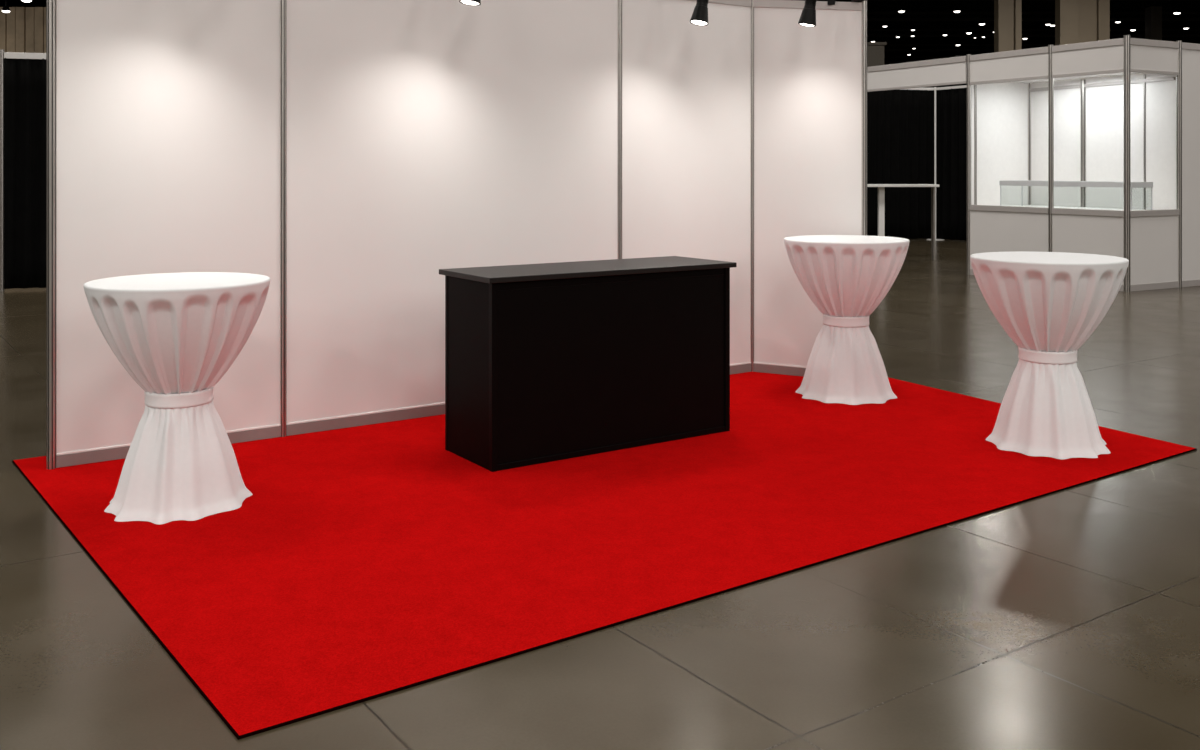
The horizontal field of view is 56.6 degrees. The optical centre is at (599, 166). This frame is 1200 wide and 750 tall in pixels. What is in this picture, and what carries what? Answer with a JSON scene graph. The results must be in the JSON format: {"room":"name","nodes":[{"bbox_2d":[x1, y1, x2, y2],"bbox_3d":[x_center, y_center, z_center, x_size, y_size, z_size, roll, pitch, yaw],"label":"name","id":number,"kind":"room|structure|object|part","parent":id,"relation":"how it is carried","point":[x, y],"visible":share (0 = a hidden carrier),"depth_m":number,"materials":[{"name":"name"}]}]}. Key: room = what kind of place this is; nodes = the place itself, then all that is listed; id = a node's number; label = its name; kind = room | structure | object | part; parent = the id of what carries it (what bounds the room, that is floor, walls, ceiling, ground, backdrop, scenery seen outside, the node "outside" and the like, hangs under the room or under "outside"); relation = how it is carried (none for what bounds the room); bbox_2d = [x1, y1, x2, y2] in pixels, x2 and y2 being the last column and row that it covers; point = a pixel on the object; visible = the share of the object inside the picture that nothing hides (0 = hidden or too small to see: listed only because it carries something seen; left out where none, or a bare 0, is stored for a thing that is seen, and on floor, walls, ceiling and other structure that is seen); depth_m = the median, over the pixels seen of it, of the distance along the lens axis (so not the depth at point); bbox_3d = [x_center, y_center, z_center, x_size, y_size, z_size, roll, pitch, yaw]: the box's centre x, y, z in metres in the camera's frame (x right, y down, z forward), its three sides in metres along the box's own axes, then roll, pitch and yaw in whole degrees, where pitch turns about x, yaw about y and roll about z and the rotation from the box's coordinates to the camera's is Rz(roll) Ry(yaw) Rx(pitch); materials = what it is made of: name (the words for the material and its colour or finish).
{"room":"exhibition hall","nodes":[
{"label":"exhibition hall","id":0,"kind":"room"},
{"bbox_2d":[0,7,45,52],"bbox_3d":[-23.957,-2.030,40.090,24.085,7.400,0.420,0,0,0],"label":"wall","id":1,"kind":"structure","parent":0,"point":[22,29],"depth_m":39.90,"materials":[{"name":"brown wood"}]},
{"bbox_2d":[0,238,1199,749],"bbox_3d":[5.000,1.770,35.000,82.000,0.200,114.000,0,0,0],"label":"floor","id":2,"kind":"structure","parent":0,"point":[1068,619],"depth_m":3.94,"materials":[{"name":"concrete"}]},
{"bbox_2d":[0,49,45,290],"bbox_3d":[-7.845,0.045,15.049,1.972,3.250,0.076,0,0,-15],"label":"curtain","id":3,"kind":"object","parent":2,"relation":"on","point":[22,75],"visible":0.43,"depth_m":15.05,"materials":[{"name":"black fabric"}]},
{"bbox_2d":[12,372,1196,739],"bbox_3d":[0.278,1.665,6.497,6.138,0.010,3.810,0,0,-35],"label":"carpet","id":4,"kind":"object","parent":2,"relation":"on","point":[363,563],"visible":0.7,"depth_m":5.14,"materials":[{"name":"red carpet"}]},
{"bbox_2d":[84,272,269,524],"bbox_3d":[-2.084,1.109,5.520,0.863,1.099,0.863,0,0,0],"label":"cocktail table","id":5,"kind":"object","parent":4,"relation":"on","point":[176,335],"visible":1,"depth_m":5.31,"materials":[{"name":"white fabric"}]},
{"bbox_2d":[84,282,269,394],"bbox_3d":[-2.084,0.839,5.520,0.862,0.528,0.862,0,0,-17],"label":"drape","id":6,"kind":"object","parent":5,"relation":"hanging from","point":[172,338],"depth_m":5.25,"materials":[{"name":"white fabric"}]},
{"bbox_3d":[-2.084,1.129,5.520,0.322,0.070,0.322,0,0,-17],"label":"sash","id":7,"kind":"part","parent":5,"relation":"part of","materials":[{"name":"white fabric"}]},
{"bbox_2d":[46,0,866,468],"bbox_3d":[-0.656,0.150,7.709,5.680,3.020,0.811,0,0,-26],"label":"wall","id":8,"kind":"structure","parent":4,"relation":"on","point":[344,154],"depth_m":7.30,"materials":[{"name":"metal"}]},
{"bbox_3d":[-3.023,0.150,6.140,0.051,3.020,0.051,0,0,0],"label":"post","id":9,"kind":"part","parent":8,"relation":"part of","materials":[{"name":"metal"}]},
{"bbox_3d":[-2.489,0.145,6.505,1.270,2.950,0.008,0,0,-34],"label":"panel","id":10,"kind":"part","parent":8,"relation":"part of","materials":[{"name":"white laminate"}]},
{"bbox_3d":[-2.489,1.626,6.505,1.264,0.068,0.024,0,0,-34],"label":"rail","id":11,"kind":"part","parent":8,"relation":"part of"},
{"bbox_3d":[-1.955,0.150,6.870,0.041,3.020,0.041,0,0,0],"label":"post","id":12,"kind":"part","parent":8,"relation":"part of","materials":[{"name":"metal"}]},
{"bbox_3d":[-0.905,1.626,7.589,2.515,0.068,0.024,0,0,-34],"label":"rail","id":13,"kind":"part","parent":8,"relation":"part of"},
{"bbox_3d":[-0.905,0.145,7.589,2.521,2.950,0.008,0,0,-34],"label":"panel","id":14,"kind":"part","parent":8,"relation":"part of","materials":[{"name":"white laminate"}]},
{"bbox_2d":[459,0,480,5],"bbox_3d":[-0.954,-1.230,7.205,0.138,0.418,0.618,0,0,-35],"label":"spotlight","id":15,"kind":"object","parent":8,"relation":"attached to","point":[467,2],"visible":1,"depth_m":6.99,"materials":[{"name":"black metal"}]},
{"bbox_3d":[0.145,0.150,8.307,0.041,3.020,0.041,0,0,0],"label":"post","id":16,"kind":"part","parent":8,"relation":"part of","materials":[{"name":"metal"}]},
{"bbox_3d":[0.690,0.145,8.680,1.296,2.950,0.008,0,0,-34],"label":"panel","id":17,"kind":"part","parent":8,"relation":"part of","materials":[{"name":"white laminate"}]},
{"bbox_2d":[690,0,708,25],"bbox_3d":[0.587,-1.233,8.259,0.149,0.413,0.618,0,0,-34],"label":"spotlight","id":18,"kind":"object","parent":8,"relation":"attached to","point":[699,17],"visible":1,"depth_m":8.03,"materials":[{"name":"black metal"}]},
{"bbox_3d":[0.690,-1.329,8.680,1.290,0.062,0.026,0,0,-34],"label":"rail","id":19,"kind":"part","parent":8,"relation":"part of","materials":[{"name":"silver metal"}]},
{"bbox_3d":[0.690,1.626,8.680,1.290,0.068,0.024,0,0,-34],"label":"rail","id":20,"kind":"part","parent":8,"relation":"part of","materials":[{"name":"grey metal"}]},
{"bbox_3d":[1.235,0.150,9.053,0.041,3.020,0.041,0,0,0],"label":"post","id":21,"kind":"part","parent":8,"relation":"part of","materials":[{"name":"metal"}]},
{"bbox_3d":[1.638,1.626,8.823,0.897,0.068,0.024,0,0,30],"label":"rail","id":22,"kind":"part","parent":8,"relation":"part of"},
{"bbox_3d":[1.638,-1.284,8.823,0.897,0.152,0.026,0,0,30],"label":"rail","id":23,"kind":"part","parent":8,"relation":"part of","materials":[{"name":"silver metal"}]},
{"bbox_3d":[1.638,0.145,8.823,0.903,2.950,0.008,0,0,30],"label":"panel","id":24,"kind":"part","parent":8,"relation":"part of","materials":[{"name":"white laminate"}]},
{"bbox_2d":[798,0,834,25],"bbox_3d":[1.654,-1.233,8.509,0.140,0.365,0.568,0,0,29],"label":"spotlight","id":25,"kind":"object","parent":8,"relation":"attached to","point":[808,15],"visible":1,"depth_m":8.28,"materials":[{"name":"black metal"}]},
{"bbox_3d":[2.040,0.190,8.593,0.041,2.940,0.041,0,0,0],"label":"post","id":26,"kind":"part","parent":8,"relation":"part of","materials":[{"name":"metal"}]},
{"bbox_2d":[439,256,736,471],"bbox_3d":[-0.044,1.130,6.770,1.755,1.060,0.630,0,0,-34],"label":"counter","id":27,"kind":"object","parent":4,"relation":"on","point":[545,362],"depth_m":6.45,"materials":[{"name":"black laminate"}]},
{"bbox_3d":[-0.888,1.145,6.533,0.030,1.030,0.030,0,0,-34],"label":"post","id":28,"kind":"part","parent":27,"relation":"part of","materials":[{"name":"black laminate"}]},
{"bbox_3d":[-0.740,1.145,6.308,0.019,1.030,0.509,0,0,-34],"label":"panel","id":29,"kind":"part","parent":27,"relation":"part of","materials":[{"name":"black laminate"}]},
{"bbox_2d":[439,256,736,283],"bbox_3d":[-0.044,0.615,6.770,1.755,0.030,0.630,0,0,-34],"label":"countertop","id":30,"kind":"structure","parent":27,"relation":"on","point":[578,269],"depth_m":6.58,"materials":[{"name":"black laminate"}]},
{"bbox_3d":[0.104,1.153,6.549,1.627,0.955,0.018,0,0,-34],"label":"panel","id":31,"kind":"part","parent":27,"relation":"part of","materials":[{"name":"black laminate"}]},
{"bbox_2d":[784,235,909,404],"bbox_3d":[1.793,1.090,8.120,0.910,1.138,0.910,0,0,27],"label":"cocktail table","id":32,"kind":"object","parent":4,"relation":"on","point":[846,277],"visible":1,"depth_m":7.90,"materials":[{"name":"white fabric"}]},
{"bbox_3d":[1.793,1.110,8.120,0.333,0.072,0.333,0,0,27],"label":"sash","id":33,"kind":"part","parent":32,"relation":"part of","materials":[{"name":"white fabric"}]},
{"bbox_2d":[784,241,908,317],"bbox_3d":[1.793,0.810,8.120,0.892,0.546,0.892,0,0,27],"label":"drape","id":34,"kind":"object","parent":32,"relation":"hanging from","point":[843,279],"depth_m":7.84,"materials":[{"name":"white fabric"}]},
{"bbox_2d":[970,251,1128,458],"bbox_3d":[2.679,1.099,6.670,0.880,1.121,0.880,0,0,44],"label":"cocktail table","id":35,"kind":"object","parent":4,"relation":"on","point":[1049,304],"visible":1,"depth_m":6.45,"materials":[{"name":"white fabric"}]},
{"bbox_3d":[2.679,1.118,6.670,0.328,0.071,0.328,0,0,-36],"label":"sash","id":36,"kind":"part","parent":35,"relation":"part of","materials":[{"name":"white fabric"}]},
{"bbox_2d":[970,258,1128,352],"bbox_3d":[2.679,0.823,6.670,0.879,0.539,0.879,0,0,-36],"label":"drape","id":37,"kind":"object","parent":35,"relation":"hanging from","point":[1044,305],"depth_m":6.40,"materials":[{"name":"white fabric"}]},
{"bbox_2d":[867,42,886,66],"bbox_3d":[7.330,-0.845,30.300,0.760,5.030,0.700,0,0,0],"label":"tower","id":38,"kind":"object","parent":2,"relation":"on","point":[875,50],"visible":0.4,"depth_m":30.00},
{"bbox_2d":[867,184,938,259],"bbox_3d":[5.257,0.991,20.075,1.555,1.358,0.550,0,0,0],"label":"bar table","id":39,"kind":"object","parent":2,"relation":"on","point":[881,187],"visible":0.51,"depth_m":20.02,"materials":[{"name":"metal"}]},
{"bbox_3d":[5.066,1.012,20.070,0.100,1.315,0.100,0,0,0],"label":"leg","id":40,"kind":"part","parent":39,"relation":"part of","materials":[{"name":"silver metal"}]},
{"bbox_3d":[6.004,1.012,20.075,0.030,1.315,0.150,0,0,0],"label":"leg","id":41,"kind":"part","parent":39,"relation":"part of","materials":[{"name":"metal"}]},
{"bbox_2d":[867,85,966,240],"bbox_3d":[7.159,-0.080,25.107,3.414,3.500,1.452,0,0,15],"label":"curtain","id":42,"kind":"object","parent":2,"relation":"on","point":[915,135],"visible":0.62,"depth_m":25.32,"materials":[{"name":"black fabric"}]},
{"bbox_2d":[867,89,933,238],"bbox_3d":[6.632,-0.065,25.300,2.218,3.410,0.093,0,0,-16],"label":"drape","id":43,"kind":"object","parent":42,"relation":"hanging from","point":[900,122],"depth_m":25.38,"materials":[{"name":"black fabric"}]},
{"bbox_2d":[936,88,966,240],"bbox_3d":[8.086,-0.065,24.900,0.091,3.410,1.602,0,0,-29],"label":"drape","id":44,"kind":"object","parent":42,"relation":"hanging from","point":[951,103],"depth_m":25.12,"materials":[{"name":"black fabric"}]},
{"bbox_2d":[867,56,966,91],"bbox_3d":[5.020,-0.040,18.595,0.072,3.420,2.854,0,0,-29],"label":"fascia","id":45,"kind":"object","parent":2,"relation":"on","point":[944,71],"visible":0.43,"depth_m":18.22,"materials":[{"name":"grey laminate"}]},
{"bbox_3d":[5.031,-1.685,18.564,0.050,0.090,2.788,0,0,-29],"label":"rail","id":46,"kind":"part","parent":45,"relation":"part of","materials":[{"name":"silver metal"}]},
{"bbox_3d":[5.031,-1.320,18.564,0.040,0.040,2.788,0,0,-29],"label":"rail","id":47,"kind":"part","parent":45,"relation":"part of","materials":[{"name":"silver metal"}]},
{"bbox_2d":[994,0,1021,82],"bbox_3d":[14.695,-3.130,40.125,0.840,9.600,0.450,0,0,0],"label":"column","id":48,"kind":"structure","parent":2,"relation":"on","point":[1007,13],"depth_m":39.94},
{"bbox_2d":[1055,0,1109,80],"bbox_3d":[17.379,-3.130,40.125,1.791,9.600,0.450,0,0,0],"label":"column","id":49,"kind":"structure","parent":2,"relation":"on","point":[1076,21],"depth_m":39.94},
{"bbox_2d":[967,35,1199,291],"bbox_3d":[7.480,-0.045,16.720,2.602,3.430,2.819,0,0,-29],"label":"booth","id":50,"kind":"object","parent":2,"relation":"on","point":[1143,126],"visible":0.88,"depth_m":16.17,"materials":[{"name":"metal"}]},
{"bbox_3d":[5.730,-0.040,17.300,0.071,3.420,0.071,0,0,0],"label":"post","id":51,"kind":"part","parent":50,"relation":"part of","materials":[{"name":"metal"}]},
{"bbox_3d":[5.844,0.170,17.363,0.059,3.000,0.059,0,0,0],"label":"post","id":52,"kind":"part","parent":50,"relation":"part of","materials":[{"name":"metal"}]},
{"bbox_3d":[6.098,-1.685,16.636,0.050,0.090,1.459,0,0,-29],"label":"rail","id":53,"kind":"part","parent":50,"relation":"part of","materials":[{"name":"silver metal"}]},
{"bbox_3d":[6.098,0.627,16.636,0.060,0.085,1.459,0,0,-29],"label":"sill","id":54,"kind":"part","parent":50,"relation":"part of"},
{"bbox_3d":[6.098,1.120,16.636,0.020,0.940,1.459,0,0,-29],"label":"panel","id":55,"kind":"part","parent":50,"relation":"part of","materials":[{"name":"grey laminate"}]},
{"bbox_3d":[6.098,-1.292,16.636,0.040,0.045,1.459,0,0,-29],"label":"fascia rail","id":56,"kind":"part","parent":50,"relation":"part of","materials":[{"name":"silver metal"}]},
{"bbox_3d":[6.926,0.170,17.970,0.099,3.000,0.099,0,0,0],"label":"post","id":57,"kind":"part","parent":50,"relation":"part of","materials":[{"name":"metal"}]},
{"bbox_3d":[6.466,-0.040,15.971,0.071,3.420,0.071,0,0,0],"label":"post","id":58,"kind":"part","parent":50,"relation":"part of","materials":[{"name":"metal"}]},
{"bbox_2d":[1005,205,1139,209],"bbox_3d":[6.987,0.630,16.454,1.280,0.040,2.656,0,0,-29],"label":"display shelf","id":59,"kind":"object","parent":50,"relation":"attached to","point":[1007,207],"depth_m":16.42,"materials":[{"name":"white"}]},
{"bbox_3d":[6.894,0.160,16.730,2.268,3.020,2.476,0,0,0],"label":"panel","id":60,"kind":"part","parent":50,"relation":"part of","materials":[{"name":"white plastic"}]},
{"bbox_3d":[6.987,-1.365,16.454,1.280,0.030,2.656,0,0,-29],"label":"roof panel","id":61,"kind":"part","parent":50,"relation":"part of","materials":[{"name":"white plastic"}]},
{"bbox_2d":[999,180,1152,209],"bbox_3d":[6.911,0.408,16.302,0.510,0.401,2.218,0,0,-29],"label":"display case","id":62,"kind":"object","parent":50,"relation":"on","point":[1113,184],"visible":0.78,"depth_m":16.03,"materials":[{"name":"clear glass"}]},
{"bbox_3d":[7.370,0.170,16.966,0.099,3.000,0.099,0,0,0],"label":"post","id":63,"kind":"part","parent":50,"relation":"part of","materials":[{"name":"metal"}]},
{"bbox_3d":[6.760,0.627,15.441,0.060,0.085,1.153,0,0,-29],"label":"sill","id":64,"kind":"part","parent":50,"relation":"part of","materials":[{"name":"grey metal"}]},
{"bbox_3d":[6.760,-1.685,15.441,0.050,0.090,1.153,0,0,-29],"label":"rail","id":65,"kind":"part","parent":50,"relation":"part of","materials":[{"name":"silver metal"}]},
{"bbox_3d":[6.760,-1.292,15.441,0.040,0.045,1.153,0,0,-29],"label":"fascia rail","id":66,"kind":"part","parent":50,"relation":"part of","materials":[{"name":"silver metal"}]},
{"bbox_3d":[6.760,1.120,15.441,0.020,0.940,1.153,0,0,-29],"label":"panel","id":67,"kind":"part","parent":50,"relation":"part of","materials":[{"name":"grey laminate"}]},
{"bbox_3d":[7.460,-1.235,16.711,0.030,0.050,2.654,0,0,-24],"label":"rail","id":68,"kind":"part","parent":50,"relation":"part of","materials":[{"name":"silver metal"}]},
{"bbox_3d":[7.053,-0.045,14.910,0.083,3.430,0.083,0,0,0],"label":"post","id":69,"kind":"part","parent":50,"relation":"part of","materials":[{"name":"metal"}]},
{"bbox_3d":[7.813,0.170,15.962,0.044,3.000,0.044,0,0,0],"label":"post","id":70,"kind":"part","parent":50,"relation":"part of","materials":[{"name":"metal"}]},
{"bbox_3d":[7.544,1.120,15.185,1.065,0.940,0.020,0,0,-29],"label":"panel","id":71,"kind":"part","parent":50,"relation":"part of","materials":[{"name":"grey laminate"}]},
{"bbox_3d":[7.544,-1.685,15.185,1.065,0.090,0.050,0,0,-29],"label":"rail","id":72,"kind":"part","parent":50,"relation":"part of","materials":[{"name":"silver metal"}]},
{"bbox_3d":[7.544,-1.292,15.185,1.065,0.045,0.040,0,0,-29],"label":"fascia rail","id":73,"kind":"part","parent":50,"relation":"part of","materials":[{"name":"silver metal"}]},
{"bbox_3d":[7.544,1.625,15.185,1.065,0.090,0.035,0,0,-29],"label":"rail","id":74,"kind":"part","parent":50,"relation":"part of","materials":[{"name":"grey metal"}]},
{"bbox_3d":[7.544,0.627,15.185,1.065,0.085,0.060,0,0,-29],"label":"sill","id":75,"kind":"part","parent":50,"relation":"part of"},
{"bbox_3d":[8.035,-0.040,15.460,0.071,3.420,0.071,0,0,0],"label":"post","id":76,"kind":"part","parent":50,"relation":"part of","materials":[{"name":"metal"}]},
{"bbox_3d":[8.646,-1.685,15.802,1.340,0.090,0.050,0,0,-29],"label":"rail","id":77,"kind":"part","parent":50,"relation":"part of","materials":[{"name":"silver metal"}]},
{"bbox_3d":[8.646,-0.035,15.802,1.340,3.250,0.020,0,0,-29],"label":"solid panel","id":78,"kind":"part","parent":50,"relation":"part of","materials":[{"name":"grey laminate"}]},
{"bbox_3d":[8.646,1.625,15.802,1.340,0.090,0.035,0,0,-29],"label":"rail","id":79,"kind":"part","parent":50,"relation":"part of","materials":[{"name":"grey metal"}]},
{"bbox_2d":[1145,6,1161,40],"bbox_3d":[27.475,-3.130,55.300,0.750,9.600,0.800,0,0,0],"label":"column","id":80,"kind":"structure","parent":2,"relation":"on","point":[1153,14],"depth_m":55.00,"materials":[{"name":"black"}]},
{"bbox_2d":[0,1,1199,70],"bbox_3d":[5.000,-8.080,35.000,82.000,0.300,114.000,0,0,0],"label":"ceiling","id":81,"kind":"structure","parent":0,"point":[872,6],"depth_m":61.56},
{"bbox_2d":[1,2,9,12],"bbox_3d":[-20.262,-6.598,38.000,0.278,2.664,0.278,0,0,0],"label":"ceiling light","id":82,"kind":"object","parent":81,"relation":"hanging from","point":[5,9],"visible":1,"depth_m":37.92,"materials":[{"name":"black metal"}]},
{"bbox_2d":[0,0,1199,0],"bbox_3d":[5.000,-7.705,50.000,82.000,0.450,0.240,0,0,0],"label":"trim","id":83,"kind":"structure","parent":81,"relation":"attached to","point":[0,0],"depth_m":50.05,"materials":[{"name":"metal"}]},
{"bbox_2d":[898,4,904,12],"bbox_3d":[14.199,-7.477,52.445,0.316,0.421,0.316,0,0,0],"label":"ceiling light","id":84,"kind":"object","parent":81,"relation":"attached to","point":[901,9],"visible":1,"depth_m":52.35,"materials":[{"name":"black metal"}]},
{"bbox_2d":[884,56,966,62],"bbox_3d":[5.000,-7.705,80.000,82.000,0.450,0.240,0,0,0],"label":"trim","id":85,"kind":"structure","parent":81,"relation":"attached to","point":[890,57],"depth_m":79.88,"materials":[{"name":"metal"}]},
{"bbox_2d":[954,4,959,12],"bbox_3d":[16.807,-7.477,52.445,0.316,0.421,0.316,0,0,0],"label":"ceiling light","id":86,"kind":"object","parent":81,"relation":"attached to","point":[957,9],"visible":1,"depth_m":52.35,"materials":[{"name":"black metal"}]},
{"bbox_2d":[884,44,1054,50],"bbox_3d":[5.000,-7.705,72.000,82.000,0.450,0.240,0,0,0],"label":"trim","id":87,"kind":"structure","parent":81,"relation":"attached to","point":[894,45],"depth_m":71.89,"materials":[{"name":"metal"}]},
{"bbox_2d":[867,12,1199,20],"bbox_3d":[5.000,-7.705,57.000,82.000,0.450,0.240,0,0,0],"label":"beam","id":88,"kind":"structure","parent":81,"relation":"attached to","point":[878,13],"depth_m":56.88,"materials":[{"name":"metal"}]},
{"bbox_2d":[867,29,1199,36],"bbox_3d":[5.000,-7.705,64.000,82.000,0.450,0.240,0,0,0],"label":"beam","id":89,"kind":"structure","parent":81,"relation":"attached to","point":[868,30],"depth_m":63.88,"materials":[{"name":"metal"}]},
{"bbox_2d":[1173,5,1180,13],"bbox_3d":[27.464,-7.477,53.023,0.316,0.421,0.316,0,0,0],"label":"ceiling light","id":90,"kind":"object","parent":81,"relation":"attached to","point":[1176,11],"visible":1,"depth_m":52.93,"materials":[{"name":"black metal"}]},
{"bbox_2d":[925,71,1136,87],"bbox_3d":[5.000,-3.130,92.150,82.000,9.600,0.300,0,0,0],"label":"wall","id":91,"kind":"structure","parent":0,"point":[966,71],"depth_m":91.99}
]}

